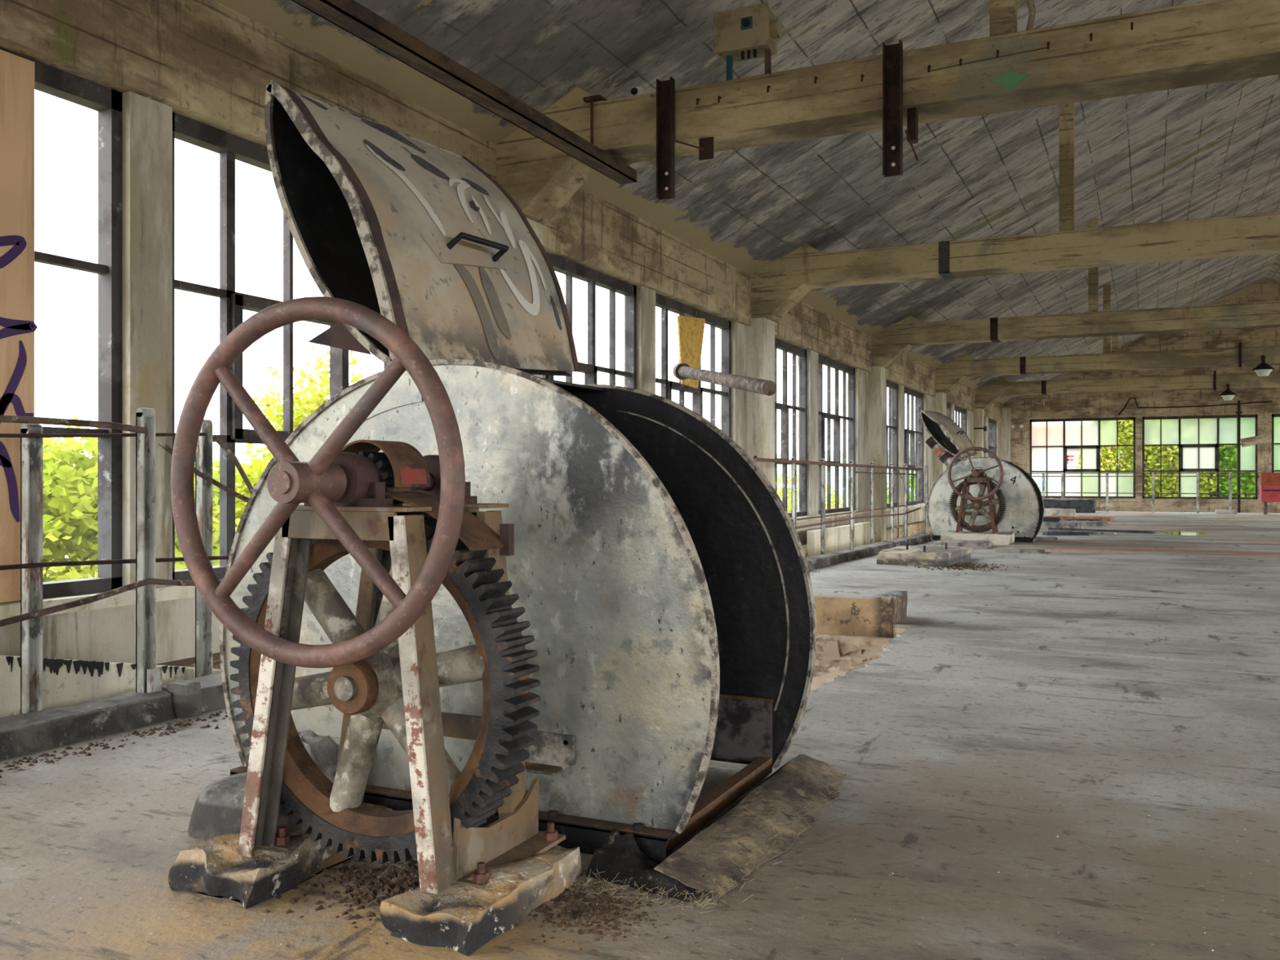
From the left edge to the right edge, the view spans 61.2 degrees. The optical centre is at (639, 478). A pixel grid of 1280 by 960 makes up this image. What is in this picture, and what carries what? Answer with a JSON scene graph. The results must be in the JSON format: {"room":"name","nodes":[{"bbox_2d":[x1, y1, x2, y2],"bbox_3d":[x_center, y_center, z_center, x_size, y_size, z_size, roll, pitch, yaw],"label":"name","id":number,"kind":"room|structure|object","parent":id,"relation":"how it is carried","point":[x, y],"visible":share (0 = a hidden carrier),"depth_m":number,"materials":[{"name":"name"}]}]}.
{"room":"abandoned factory hall","nodes":[
{"label":"abandoned factory hall","id":0,"kind":"room"},
{"bbox_2d":[0,0,1003,664],"bbox_3d":[3.484,-0.725,19.965,0.520,4.650,49.100,0,0,25],"label":"wall","id":1,"kind":"structure","parent":0,"point":[207,62],"depth_m":6.48,"materials":[{"name":"concrete"}]},
{"bbox_2d":[0,47,122,603],"bbox_3d":[-3.509,-0.765,4.882,0.115,2.790,2.650,0,0,25],"label":"window","id":2,"kind":"structure","parent":1,"relation":"in","point":[55,82],"depth_m":6.01,"materials":[{"name":"metal"}]},
{"bbox_2d":[0,49,37,603],"bbox_3d":[-3.360,-0.760,5.046,0.025,2.760,1.174,0,0,25],"label":"plywood sheet","id":3,"kind":"object","parent":2,"relation":"attached to","point":[18,326],"visible":0.98,"depth_m":5.46,"materials":[{"name":"brown wood"}]},
{"bbox_2d":[172,111,387,580],"bbox_3d":[-2.256,-0.765,7.547,0.115,2.790,2.660,0,0,25],"label":"window","id":4,"kind":"structure","parent":1,"relation":"in","point":[230,147],"depth_m":6.80,"materials":[{"name":"metal"}]},
{"bbox_2d":[0,502,924,619],"bbox_3d":[3.571,0.662,19.703,0.100,0.075,48.700,0,0,25],"label":"trim","id":5,"kind":"structure","parent":1,"relation":"attached to","point":[7,610],"depth_m":5.92,"materials":[{"name":"concrete"}]},
{"bbox_2d":[542,252,636,389],"bbox_3d":[-0.602,-0.765,11.067,0.115,2.790,2.420,0,0,25],"label":"window","id":6,"kind":"structure","parent":1,"relation":"in","point":[571,269],"depth_m":11.46,"materials":[{"name":"metal"}]},
{"bbox_2d":[655,293,730,437],"bbox_3d":[0.640,-0.765,13.710,0.115,2.790,2.640,0,0,25],"label":"window","id":7,"kind":"structure","parent":1,"relation":"in","point":[667,304],"depth_m":13.89,"materials":[{"name":"metal"}]},
{"bbox_2d":[676,315,705,388],"bbox_3d":[0.647,-1.600,13.552,0.020,0.920,0.880,0,0,25],"label":"board","id":8,"kind":"object","parent":7,"relation":"attached to","point":[691,330],"visible":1,"depth_m":13.51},
{"bbox_2d":[672,362,777,395],"bbox_3d":[0.853,-1.067,11.392,0.202,0.613,3.006,0,0,-14],"label":"pipe","id":9,"kind":"object","parent":1,"relation":"attached to","point":[681,371],"visible":1,"depth_m":10.99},
{"bbox_2d":[774,337,806,517],"bbox_3d":[2.212,-0.765,17.054,0.115,2.790,2.550,0,0,25],"label":"window","id":10,"kind":"structure","parent":1,"relation":"in","point":[785,347],"depth_m":17.73,"materials":[{"name":"metal"}]},
{"bbox_2d":[818,355,854,514],"bbox_3d":[3.559,-0.765,19.918,0.115,2.790,2.780,0,0,25],"label":"window","id":11,"kind":"structure","parent":1,"relation":"in","point":[830,363],"depth_m":20.10,"materials":[{"name":"metal"}]},
{"bbox_2d":[885,379,897,506],"bbox_3d":[5.318,-0.765,23.660,0.115,2.790,2.450,0,0,25],"label":"window","id":12,"kind":"structure","parent":1,"relation":"in","point":[889,384],"depth_m":24.32,"materials":[{"name":"metal"}]},
{"bbox_2d":[903,386,923,505],"bbox_3d":[6.594,-0.765,26.375,0.115,2.790,2.650,0,0,25],"label":"window","id":13,"kind":"structure","parent":1,"relation":"in","point":[910,437],"depth_m":26.59,"materials":[{"name":"metal"}]},
{"bbox_2d":[946,402,950,469],"bbox_3d":[8.423,-0.765,30.267,0.115,2.790,2.450,0,0,25],"label":"window","id":14,"kind":"structure","parent":1,"relation":"in","point":[948,405],"depth_m":31.30,"materials":[{"name":"metal"}]},
{"bbox_2d":[955,405,966,461],"bbox_3d":[9.668,-0.765,32.914,0.115,2.790,2.600,0,0,25],"label":"window","id":15,"kind":"structure","parent":1,"relation":"in","point":[957,410],"depth_m":33.60,"materials":[{"name":"metal"}]},
{"bbox_2d":[987,417,995,457],"bbox_3d":[12.773,-0.765,39.521,0.115,2.790,2.600,0,0,25],"label":"window","id":16,"kind":"structure","parent":1,"relation":"in","point":[991,424],"depth_m":39.78,"materials":[{"name":"metal"}]},
{"bbox_2d":[1000,408,1010,462],"bbox_3d":[13.982,-0.550,41.522,0.420,4.300,0.350,0,0,25],"label":"wall pillar","id":17,"kind":"structure","parent":1,"relation":"attached to","point":[1005,425],"depth_m":41.35,"materials":[{"name":"concrete"}]},
{"bbox_2d":[525,217,542,377],"bbox_3d":[-1.111,-0.335,9.495,0.350,3.870,0.440,0,0,25],"label":"wall pillar","id":18,"kind":"structure","parent":0,"point":[537,227],"depth_m":9.53,"materials":[{"name":"concrete"}]},
{"bbox_2d":[156,520,933,669],"bbox_3d":[4.023,1.555,19.490,1.700,0.970,48.700,0,0,25],"label":"floor","id":19,"kind":"structure","parent":0,"point":[917,527],"depth_m":22.83,"materials":[{"name":"paint"}]},
{"bbox_2d":[0,654,221,717],"bbox_3d":[-2.920,1.071,5.251,0.207,0.858,2.220,0,0,25],"label":"wall","id":20,"kind":"structure","parent":19,"relation":"on","point":[66,682],"depth_m":5.32,"materials":[{"name":"paint"}]},
{"bbox_2d":[0,407,253,714],"bbox_3d":[-2.748,0.562,4.894,0.283,1.835,2.522,0,0,25],"label":"railing","id":21,"kind":"object","parent":19,"relation":"on","point":[148,677],"visible":0.7,"depth_m":5.39,"materials":[{"name":"metal"}]},
{"bbox_2d":[806,521,870,556],"bbox_3d":[3.596,1.170,19.193,0.140,0.660,4.000,0,0,25],"label":"wall","id":22,"kind":"structure","parent":19,"relation":"on","point":[837,538],"depth_m":18.61,"materials":[{"name":"concrete"}]},
{"bbox_2d":[753,454,928,554],"bbox_3d":[3.823,0.602,18.194,0.130,1.795,11.327,0,0,25],"label":"railing","id":23,"kind":"object","parent":19,"relation":"on","point":[793,461],"visible":0.77,"depth_m":17.46,"materials":[{"name":"metal"}]},
{"bbox_2d":[0,511,1279,959],"bbox_3d":[11.843,1.575,15.815,17.220,0.750,48.700,0,0,25],"label":"floor","id":24,"kind":"structure","parent":0,"point":[90,846],"depth_m":3.96,"materials":[{"name":"concrete"}]},
{"bbox_2d":[0,689,177,760],"bbox_3d":[-3.010,1.131,4.257,0.226,0.139,2.709,0,0,26],"label":"concrete curb","id":25,"kind":"object","parent":24,"relation":"on","point":[28,733],"visible":0.97,"depth_m":4.98,"materials":[{"name":"concrete"}]},
{"bbox_2d":[166,678,202,718],"bbox_3d":[-2.313,1.112,5.483,0.150,0.176,0.122,0,0,25],"label":"block","id":26,"kind":"object","parent":24,"relation":"on","point":[186,697],"visible":0.9,"depth_m":5.45,"materials":[{"name":"concrete"}]},
{"bbox_2d":[161,672,226,712],"bbox_3d":[-1.880,1.129,6.489,0.217,0.142,2.213,0,0,27],"label":"block","id":27,"kind":"object","parent":24,"relation":"on","point":[211,686],"visible":0.03,"depth_m":5.66,"materials":[{"name":"concrete"}]},
{"bbox_2d":[187,729,338,840],"bbox_3d":[-1.308,1.042,3.735,0.508,0.315,0.382,0,0,25],"label":"block","id":28,"kind":"object","parent":24,"relation":"on","point":[218,809],"visible":0.37,"depth_m":3.63,"materials":[{"name":"concrete"}]},
{"bbox_2d":[168,804,392,908],"bbox_3d":[-1.090,1.146,3.384,0.358,0.147,0.682,0,0,25],"label":"concrete plinth","id":29,"kind":"object","parent":24,"relation":"on","point":[213,867],"visible":0.59,"depth_m":3.14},
{"bbox_2d":[170,296,565,893],"bbox_3d":[-0.731,0.310,3.264,1.028,1.600,0.969,0,0,25],"label":"winch","id":30,"kind":"object","parent":24,"relation":"on","point":[413,525],"visible":1,"depth_m":3.02,"materials":[{"name":"paint"}]},
{"bbox_2d":[0,570,819,777],"bbox_3d":[-0.427,1.191,8.595,0.356,0.017,12.032,0,0,27],"label":"floor grit","id":31,"kind":"structure","parent":24,"relation":"on","point":[180,724],"depth_m":4.86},
{"bbox_2d":[262,858,565,944],"bbox_3d":[-0.708,1.192,3.161,1.062,0.015,0.771,0,0,17],"label":"debris","id":32,"kind":"object","parent":24,"relation":"on","point":[406,880],"depth_m":3.19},
{"bbox_2d":[379,844,583,956],"bbox_3d":[-0.404,1.145,3.050,0.304,0.130,0.678,0,0,25],"label":"concrete plinth","id":33,"kind":"object","parent":24,"relation":"on","point":[460,917],"visible":0.73,"depth_m":2.87,"materials":[{"name":"concrete"}]},
{"bbox_2d":[219,79,816,864],"bbox_3d":[-0.474,-0.149,4.256,2.072,2.698,1.220,0,0,25],"label":"housing","id":34,"kind":"object","parent":24,"relation":"on","point":[661,580],"visible":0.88,"depth_m":3.92,"materials":[{"name":"metal"}]},
{"bbox_2d":[528,869,693,952],"bbox_3d":[-0.137,1.195,3.032,0.645,0.010,0.528,0,0,25],"label":"debris","id":35,"kind":"object","parent":24,"relation":"on","point":[569,898],"depth_m":3.00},
{"bbox_2d":[585,827,704,902],"bbox_3d":[0.024,1.149,3.237,0.387,0.106,0.168,0,0,33],"label":"rubble","id":36,"kind":"object","parent":24,"relation":"on","point":[620,854],"visible":0.76,"depth_m":3.24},
{"bbox_2d":[574,768,853,913],"bbox_3d":[0.459,1.180,3.639,0.473,0.038,1.624,0,0,37],"label":"dry grass","id":37,"kind":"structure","parent":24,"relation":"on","point":[584,884],"depth_m":3.12,"materials":[{"name":"brown"}]},
{"bbox_2d":[653,754,846,901],"bbox_3d":[0.463,1.163,3.748,0.251,0.068,1.474,0,0,25],"label":"ramp","id":38,"kind":"object","parent":24,"relation":"on","point":[773,806],"visible":1,"depth_m":3.57,"materials":[{"name":"concrete"}]},
{"bbox_2d":[805,558,815,570],"bbox_3d":[1.846,1.131,13.663,0.220,0.139,1.655,0,0,28],"label":"block","id":39,"kind":"object","parent":24,"relation":"on","point":[811,564],"visible":0.12,"depth_m":14.25,"materials":[{"name":"concrete"}]},
{"bbox_2d":[805,549,859,568],"bbox_3d":[2.737,1.130,15.406,0.219,0.141,2.158,0,0,27],"label":"block","id":40,"kind":"object","parent":24,"relation":"on","point":[830,558],"visible":0.78,"depth_m":15.29,"materials":[{"name":"concrete"}]},
{"bbox_2d":[809,636,888,690],"bbox_3d":[1.111,1.630,8.592,2.754,0.716,1.547,0,0,25],"label":"rubble","id":41,"kind":"object","parent":24,"relation":"on","point":[833,660],"visible":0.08,"depth_m":8.82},
{"bbox_2d":[812,586,907,638],"bbox_3d":[1.250,1.142,9.595,2.122,0.336,0.587,0,0,25],"label":"concrete block","id":42,"kind":"object","parent":24,"relation":"on","point":[867,613],"visible":0.33,"depth_m":9.05,"materials":[{"name":"concrete"}]},
{"bbox_2d":[847,542,894,557],"bbox_3d":[3.718,1.127,17.364,0.228,0.145,2.149,0,0,27],"label":"block","id":43,"kind":"object","parent":24,"relation":"on","point":[873,548],"visible":0.76,"depth_m":17.12,"materials":[{"name":"concrete"}]},
{"bbox_2d":[883,537,917,546],"bbox_3d":[4.593,1.129,19.062,0.228,0.143,1.553,0,0,27],"label":"block","id":44,"kind":"object","parent":24,"relation":"on","point":[910,540],"visible":0.66,"depth_m":19.06,"materials":[{"name":"concrete"}]},
{"bbox_2d":[906,533,931,544],"bbox_3d":[5.255,1.129,20.368,0.241,0.141,1.309,0,0,25],"label":"block","id":45,"kind":"object","parent":24,"relation":"on","point":[922,538],"visible":0.75,"depth_m":20.38,"materials":[{"name":"concrete"}]},
{"bbox_2d":[876,542,972,566],"bbox_3d":[4.155,1.070,15.733,1.016,0.260,1.792,0,0,27],"label":"concrete slab","id":46,"kind":"object","parent":24,"relation":"on","point":[908,555],"visible":1,"depth_m":15.08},
{"bbox_2d":[933,539,991,548],"bbox_3d":[5.666,1.141,18.997,0.884,0.122,0.830,0,0,25],"label":"concrete slab","id":47,"kind":"object","parent":24,"relation":"on","point":[957,543],"visible":0.86,"depth_m":18.70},
{"bbox_2d":[906,562,1019,573],"bbox_3d":[4.452,1.188,14.642,1.576,0.024,1.829,0,0,-14],"label":"debris","id":48,"kind":"object","parent":24,"relation":"on","point":[971,566],"depth_m":14.63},
{"bbox_2d":[947,446,1006,533],"bbox_3d":[6.361,0.208,20.350,1.028,1.596,0.969,0,0,25],"label":"mechanism","id":49,"kind":"object","parent":24,"relation":"on","point":[977,476],"visible":1,"depth_m":20.15,"materials":[{"name":"metal"}]},
{"bbox_2d":[940,529,1014,545],"bbox_3d":[6.325,1.097,20.264,1.219,0.205,0.996,0,0,25],"label":"concrete plinth","id":50,"kind":"object","parent":24,"relation":"on","point":[1006,538],"visible":0.72,"depth_m":19.89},
{"bbox_2d":[920,409,1044,542],"bbox_3d":[6.740,-0.086,21.297,2.215,2.573,1.244,0,0,25],"label":"housing","id":51,"kind":"object","parent":24,"relation":"on","point":[1024,515],"visible":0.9,"depth_m":20.98,"materials":[{"name":"metal"}]},
{"bbox_2d":[995,547,1044,553],"bbox_3d":[6.194,1.169,17.639,0.764,0.063,0.507,0,0,19],"label":"concrete slab","id":52,"kind":"object","parent":24,"relation":"on","point":[1015,550],"visible":1,"depth_m":17.46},
{"bbox_2d":[1034,536,1057,539],"bbox_3d":[7.890,1.175,21.485,0.712,0.050,0.406,0,0,14],"label":"concrete slab","id":53,"kind":"object","parent":24,"relation":"on","point":[1041,537],"visible":0.54,"depth_m":21.29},
{"bbox_2d":[1042,516,1061,522],"bbox_3d":[10.841,1.111,29.167,0.932,0.178,0.424,0,0,25],"label":"timber offcut","id":54,"kind":"object","parent":24,"relation":"on","point":[1058,519],"visible":0.34,"depth_m":28.90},
{"bbox_2d":[1044,508,1076,516],"bbox_3d":[12.864,1.064,33.731,1.332,0.273,0.737,0,0,25],"label":"concrete slab","id":55,"kind":"object","parent":24,"relation":"on","point":[1047,512],"visible":0.44,"depth_m":33.33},
{"bbox_2d":[1044,515,1076,520],"bbox_3d":[11.860,1.126,30.884,1.139,0.149,0.540,0,0,19],"label":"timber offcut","id":56,"kind":"object","parent":24,"relation":"on","point":[1062,517],"visible":0.3,"depth_m":30.59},
{"bbox_2d":[1040,521,1084,528],"bbox_3d":[9.925,1.118,26.280,1.537,0.164,0.641,0,0,37],"label":"concrete slab","id":57,"kind":"object","parent":24,"relation":"on","point":[1045,524],"visible":0.46,"depth_m":25.86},
{"bbox_2d":[1042,531,1088,535],"bbox_3d":[9.024,1.161,22.941,0.904,0.078,0.263,0,0,-3],"label":"timber offcut","id":58,"kind":"object","parent":24,"relation":"on","point":[1062,533],"visible":1,"depth_m":22.82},
{"bbox_2d":[1043,498,1096,512],"bbox_3d":[14.814,0.960,38.564,2.634,0.480,0.544,0,0,25],"label":"beam offcut","id":59,"kind":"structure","parent":24,"relation":"on","point":[1080,505],"depth_m":38.08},
{"bbox_2d":[1039,529,1116,534],"bbox_3d":[9.169,1.171,23.974,2.612,0.058,0.191,0,0,40],"label":"plank","id":60,"kind":"object","parent":24,"relation":"on","point":[1040,531],"visible":0.48,"depth_m":23.41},
{"bbox_2d":[1065,518,1099,520],"bbox_3d":[11.825,1.138,28.915,0.840,0.129,0.357,0,0,14],"label":"timber offcut","id":61,"kind":"object","parent":24,"relation":"on","point":[1066,519],"visible":0.38,"depth_m":28.77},
{"bbox_2d":[1059,520,1107,526],"bbox_3d":[11.199,1.133,27.340,1.013,0.148,0.625,0,0,8],"label":"pile","id":62,"kind":"object","parent":24,"relation":"on","point":[1086,523],"visible":0.66,"depth_m":27.04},
{"bbox_2d":[1076,515,1113,520],"bbox_3d":[13.028,1.142,31.011,0.926,0.116,0.422,0,0,37],"label":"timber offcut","id":63,"kind":"object","parent":24,"relation":"on","point":[1100,518],"visible":0.72,"depth_m":30.80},
{"bbox_2d":[1048,528,1155,533],"bbox_3d":[10.414,1.171,24.496,0.155,0.058,2.410,0,0,-42],"label":"plank","id":64,"kind":"object","parent":24,"relation":"on","point":[1058,529],"visible":0.96,"depth_m":24.26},
{"bbox_2d":[1027,471,1259,512],"bbox_3d":[17.584,0.490,38.585,8.200,1.420,0.060,0,0,25],"label":"railing","id":65,"kind":"object","parent":24,"relation":"on","point":[1043,476],"visible":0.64,"depth_m":38.29,"materials":[{"name":"metal"}]},
{"bbox_2d":[1164,531,1207,535],"bbox_3d":[11.921,1.198,23.623,0.840,0.004,1.800,0,0,25],"label":"puddle","id":66,"kind":"object","parent":24,"relation":"on","point":[1178,533],"visible":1,"depth_m":23.59,"materials":[{"name":"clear liquid"}]},
{"bbox_2d":[1215,509,1237,513],"bbox_3d":[20.253,1.140,37.386,0.650,0.120,0.500,0,0,25],"label":"concrete block","id":67,"kind":"object","parent":24,"relation":"on","point":[1217,511],"visible":1,"depth_m":37.20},
{"bbox_2d":[1235,400,1242,512],"bbox_3d":[21.090,-0.775,38.097,0.200,3.950,0.200,0,0,25],"label":"standpipe","id":68,"kind":"object","parent":24,"relation":"on","point":[1238,411],"visible":0.88,"depth_m":38.07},
{"bbox_2d":[1240,434,1268,447],"bbox_3d":[21.515,-1.325,37.897,0.861,0.446,0.047,0,0,32],"label":"plank","id":69,"kind":"object","parent":68,"relation":"attached to","point":[1260,439],"visible":1,"depth_m":37.88,"materials":[{"name":"wood"}]},
{"bbox_2d":[1259,472,1279,514],"bbox_3d":[21.443,0.500,36.097,1.300,1.400,0.720,0,0,25],"label":"cabinet","id":70,"kind":"object","parent":24,"relation":"on","point":[1269,482],"visible":0.99,"depth_m":35.97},
{"bbox_2d":[214,0,1279,404],"bbox_3d":[11.580,-4.901,15.938,18.800,4.645,49.500,0,0,25],"label":"ceiling","id":71,"kind":"structure","parent":0,"point":[1207,150],"depth_m":13.76,"materials":[{"name":"wood"}]},
{"bbox_2d":[496,0,1279,224],"bbox_3d":[6.806,-4.662,5.747,17.670,4.804,0.488,0,0,25],"label":"roof beam","id":72,"kind":"structure","parent":71,"relation":"attached to","point":[1208,42],"depth_m":7.78,"materials":[{"name":"wood"}]},
{"bbox_2d":[291,0,636,184],"bbox_3d":[-1.616,-2.830,6.146,0.245,0.600,6.950,0,0,25],"label":"steel rail","id":73,"kind":"object","parent":72,"relation":"hanging from","point":[349,15],"visible":0.96,"depth_m":6.97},
{"bbox_2d":[631,85,644,96],"bbox_3d":[0.004,-3.167,8.881,0.118,0.070,0.099,0,0,25],"label":"socket","id":74,"kind":"object","parent":72,"relation":"on","point":[636,91],"visible":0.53,"depth_m":8.84,"materials":[{"name":"plastic"}]},
{"bbox_2d":[656,76,713,199],"bbox_3d":[0.354,-2.690,8.539,0.453,0.940,0.105,0,0,9],"label":"hanger","id":75,"kind":"object","parent":72,"relation":"attached to","point":[665,90],"visible":1,"depth_m":8.57,"materials":[{"name":"brown metal"}]},
{"bbox_2d":[713,2,782,79],"bbox_3d":[0.853,-3.385,8.533,0.495,0.570,0.310,0,0,25],"label":"switch box","id":76,"kind":"object","parent":72,"relation":"on","point":[750,32],"visible":0.97,"depth_m":8.45,"materials":[{"name":"metal"}]},
{"bbox_2d":[882,40,918,177],"bbox_3d":[1.906,-2.665,7.842,0.323,0.950,0.146,0,0,-26],"label":"hanger","id":77,"kind":"object","parent":72,"relation":"attached to","point":[892,55],"visible":1,"depth_m":7.82,"materials":[{"name":"brown metal"}]},
{"bbox_2d":[1026,0,1035,30],"bbox_3d":[2.749,-4.016,7.658,0.104,1.860,0.044,0,0,25],"label":"hanging cord","id":78,"kind":"object","parent":72,"relation":"hanging from","point":[1031,5],"visible":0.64,"depth_m":7.63,"materials":[{"name":"fabric"}]},
{"bbox_2d":[751,102,1279,321],"bbox_3d":[9.624,-4.662,11.741,17.670,4.804,0.452,0,0,25],"label":"roof beam","id":79,"kind":"structure","parent":71,"relation":"attached to","point":[778,286],"depth_m":13.70,"materials":[{"name":"wood"}]},
{"bbox_2d":[871,218,1279,368],"bbox_3d":[12.729,-4.662,18.348,17.670,4.804,0.452,0,0,25],"label":"roof beam","id":80,"kind":"structure","parent":71,"relation":"attached to","point":[891,344],"depth_m":20.26,"materials":[{"name":"wood"}]},
{"bbox_2d":[935,282,1279,393],"bbox_3d":[15.835,-4.662,24.954,17.670,4.804,0.452,0,0,25],"label":"roof beam","id":81,"kind":"structure","parent":71,"relation":"attached to","point":[949,375],"depth_m":26.85,"materials":[{"name":"wood"}]},
{"bbox_2d":[1238,342,1241,367],"bbox_3d":[14.127,-2.910,25.470,0.060,0.580,0.040,0,0,25],"label":"rod","id":82,"kind":"object","parent":81,"relation":"attached to","point":[1239,344],"visible":1,"depth_m":25.45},
{"bbox_2d":[1252,355,1275,376],"bbox_3d":[14.527,-2.640,25.216,0.480,0.500,0.480,0,0,25],"label":"pendant lamp","id":83,"kind":"object","parent":81,"relation":"hanging from","point":[1263,369],"visible":1,"depth_m":25.12,"materials":[{"name":"black metal"}]},
{"bbox_2d":[1252,363,1275,370],"bbox_3d":[14.527,-2.610,25.216,0.480,0.160,0.480,0,0,25],"label":"hood","id":84,"kind":"object","parent":83,"relation":"attached to","point":[1261,366],"depth_m":25.08,"materials":[{"name":"black metal"}]},
{"bbox_2d":[975,335,1279,409],"bbox_3d":[18.940,-4.662,31.561,17.670,4.804,0.452,0,0,25],"label":"roof beam","id":85,"kind":"structure","parent":71,"relation":"attached to","point":[986,395],"depth_m":33.38,"materials":[{"name":"wood"}]},
{"bbox_2d":[1218,383,1236,400],"bbox_3d":[17.339,-2.560,31.905,0.480,0.500,0.480,0,0,25],"label":"pendant lamp","id":86,"kind":"object","parent":85,"relation":"hanging from","point":[1228,395],"visible":1,"depth_m":31.81,"materials":[{"name":"black metal"}]},
{"bbox_2d":[1218,390,1236,395],"bbox_3d":[17.339,-2.530,31.905,0.480,0.160,0.480,0,0,25],"label":"hood","id":87,"kind":"object","parent":86,"relation":"attached to","point":[1227,393],"depth_m":31.77,"materials":[{"name":"black metal"}]},
{"bbox_2d":[746,317,774,488],"bbox_3d":[1.696,-0.335,15.468,0.350,3.870,0.440,0,0,25],"label":"wall pillar","id":88,"kind":"structure","parent":0,"point":[761,333],"depth_m":15.27,"materials":[{"name":"concrete"}]},
{"bbox_2d":[866,366,885,542],"bbox_3d":[4.802,-0.335,22.074,0.350,3.870,0.440,0,0,25],"label":"wall pillar","id":89,"kind":"structure","parent":0,"point":[877,377],"depth_m":21.86,"materials":[{"name":"concrete"}]},
{"bbox_2d":[933,392,946,484],"bbox_3d":[7.907,-0.335,28.681,0.350,3.870,0.440,0,0,25],"label":"wall pillar","id":90,"kind":"structure","parent":0,"point":[940,400],"depth_m":28.48,"materials":[{"name":"concrete"}]},
{"bbox_2d":[973,408,986,457],"bbox_3d":[11.054,-0.335,35.294,0.420,3.870,0.512,0,0,25],"label":"wall pillar","id":91,"kind":"structure","parent":0,"point":[980,428],"depth_m":35.08,"materials":[{"name":"concrete"}]},
{"bbox_2d":[1003,278,1279,512],"bbox_3d":[22.013,-2.772,38.133,18.600,8.744,0.350,0,0,25],"label":"wall","id":92,"kind":"structure","parent":0,"point":[1024,408],"depth_m":39.22,"materials":[{"name":"brick"}]},
{"bbox_2d":[1029,417,1135,498],"bbox_3d":[16.559,-0.765,40.575,3.670,2.990,0.090,0,0,25],"label":"window","id":93,"kind":"structure","parent":92,"relation":"in","point":[1050,439],"depth_m":40.64,"materials":[{"name":"glass"}]},
{"bbox_2d":[1118,397,1271,414],"bbox_3d":[19.882,-2.651,38.908,4.918,0.629,0.038,0,0,25],"label":"cable","id":94,"kind":"object","parent":92,"relation":"attached to","point":[1135,397],"visible":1,"depth_m":38.90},
{"bbox_2d":[1142,414,1257,499],"bbox_3d":[20.093,-0.765,38.914,3.680,2.990,0.090,0,0,25],"label":"window","id":95,"kind":"structure","parent":92,"relation":"in","point":[1198,438],"depth_m":38.93,"materials":[{"name":"glass"}]},
{"bbox_2d":[1271,413,1279,472],"bbox_3d":[23.799,-0.765,37.172,3.650,2.990,0.090,0,0,25],"label":"window","id":96,"kind":"structure","parent":92,"relation":"in","point":[1275,417],"depth_m":37.88,"materials":[{"name":"glass"}]},
{"label":"outside","id":97,"kind":"structure","parent":0,"visible":0},
{"bbox_2d":[46,506,839,576],"bbox_3d":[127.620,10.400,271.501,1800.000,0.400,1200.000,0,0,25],"label":"ground","id":98,"kind":"structure","parent":97,"point":[66,556],"depth_m":140.51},
{"bbox_2d":[43,416,239,582],"bbox_3d":[-7.407,4.681,14.601,4.344,11.044,4.616,0,0,10],"label":"tree","id":99,"kind":"object","parent":98,"relation":"on","point":[70,493],"visible":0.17,"depth_m":13.88,"materials":[{"name":"green plant"}]},
{"bbox_2d":[194,456,271,565],"bbox_3d":[-6.554,4.892,17.799,4.289,10.622,4.411,0,0,25],"label":"tree","id":100,"kind":"object","parent":98,"relation":"on","point":[253,478],"visible":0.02,"depth_m":17.27,"materials":[{"name":"green plant"}]},
{"bbox_2d":[235,342,365,505],"bbox_3d":[-6.403,3.704,21.770,4.205,12.997,4.252,0,0,25],"label":"tree","id":101,"kind":"object","parent":98,"relation":"on","point":[318,397],"visible":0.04,"depth_m":21.30,"materials":[{"name":"green plant"}]},
{"bbox_2d":[73,449,1229,503],"bbox_3d":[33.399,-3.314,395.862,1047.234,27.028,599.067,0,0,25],"label":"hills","id":102,"kind":"structure","parent":98,"relation":"on","point":[242,460],"depth_m":438.65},
{"bbox_2d":[777,465,842,512],"bbox_3d":[8.809,4.712,56.568,8.350,10.983,9.017,0,0,30],"label":"tree","id":103,"kind":"object","parent":98,"relation":"on","point":[833,501],"visible":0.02,"depth_m":57.22,"materials":[{"name":"green plant"}]},
{"bbox_2d":[887,470,915,502],"bbox_3d":[17.189,4.448,67.088,9.198,11.510,9.159,0,0,25],"label":"tree","id":104,"kind":"object","parent":98,"relation":"on","point":[909,470],"visible":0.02,"depth_m":67.38,"materials":[{"name":"green plant"}]},
{"bbox_2d":[1066,425,1122,469],"bbox_3d":[34.775,2.900,89.731,13.600,14.600,8.800,0,0,25],"label":"building","id":105,"kind":"structure","parent":98,"relation":"on","point":[1072,454],"depth_m":85.45,"materials":[{"name":"grey"}]},
{"bbox_2d":[1076,419,1151,494],"bbox_3d":[22.825,3.447,52.249,3.389,13.510,3.331,0,0,20],"label":"tree","id":106,"kind":"object","parent":98,"relation":"on","point":[1127,431],"visible":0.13,"depth_m":51.21,"materials":[{"name":"green plant"}]},
{"bbox_2d":[1120,420,1222,497],"bbox_3d":[25.535,1.371,52.105,4.385,17.662,4.443,0,0,-5],"label":"tree","id":107,"kind":"object","parent":98,"relation":"on","point":[1171,452],"visible":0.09,"depth_m":50.81,"materials":[{"name":"green plant"}]},
{"bbox_2d":[1121,447,1253,496],"bbox_3d":[31.284,0.340,60.461,8.157,19.724,8.272,0,0,31],"label":"tree","id":108,"kind":"object","parent":98,"relation":"on","point":[1228,447],"visible":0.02,"depth_m":58.02,"materials":[{"name":"green plant"}]},
{"bbox_2d":[1199,444,1254,497],"bbox_3d":[28.896,1.129,51.619,4.586,18.146,4.616,0,0,-16],"label":"tree","id":109,"kind":"object","parent":98,"relation":"on","point":[1248,482],"visible":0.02,"depth_m":50.55,"materials":[{"name":"green plant"}]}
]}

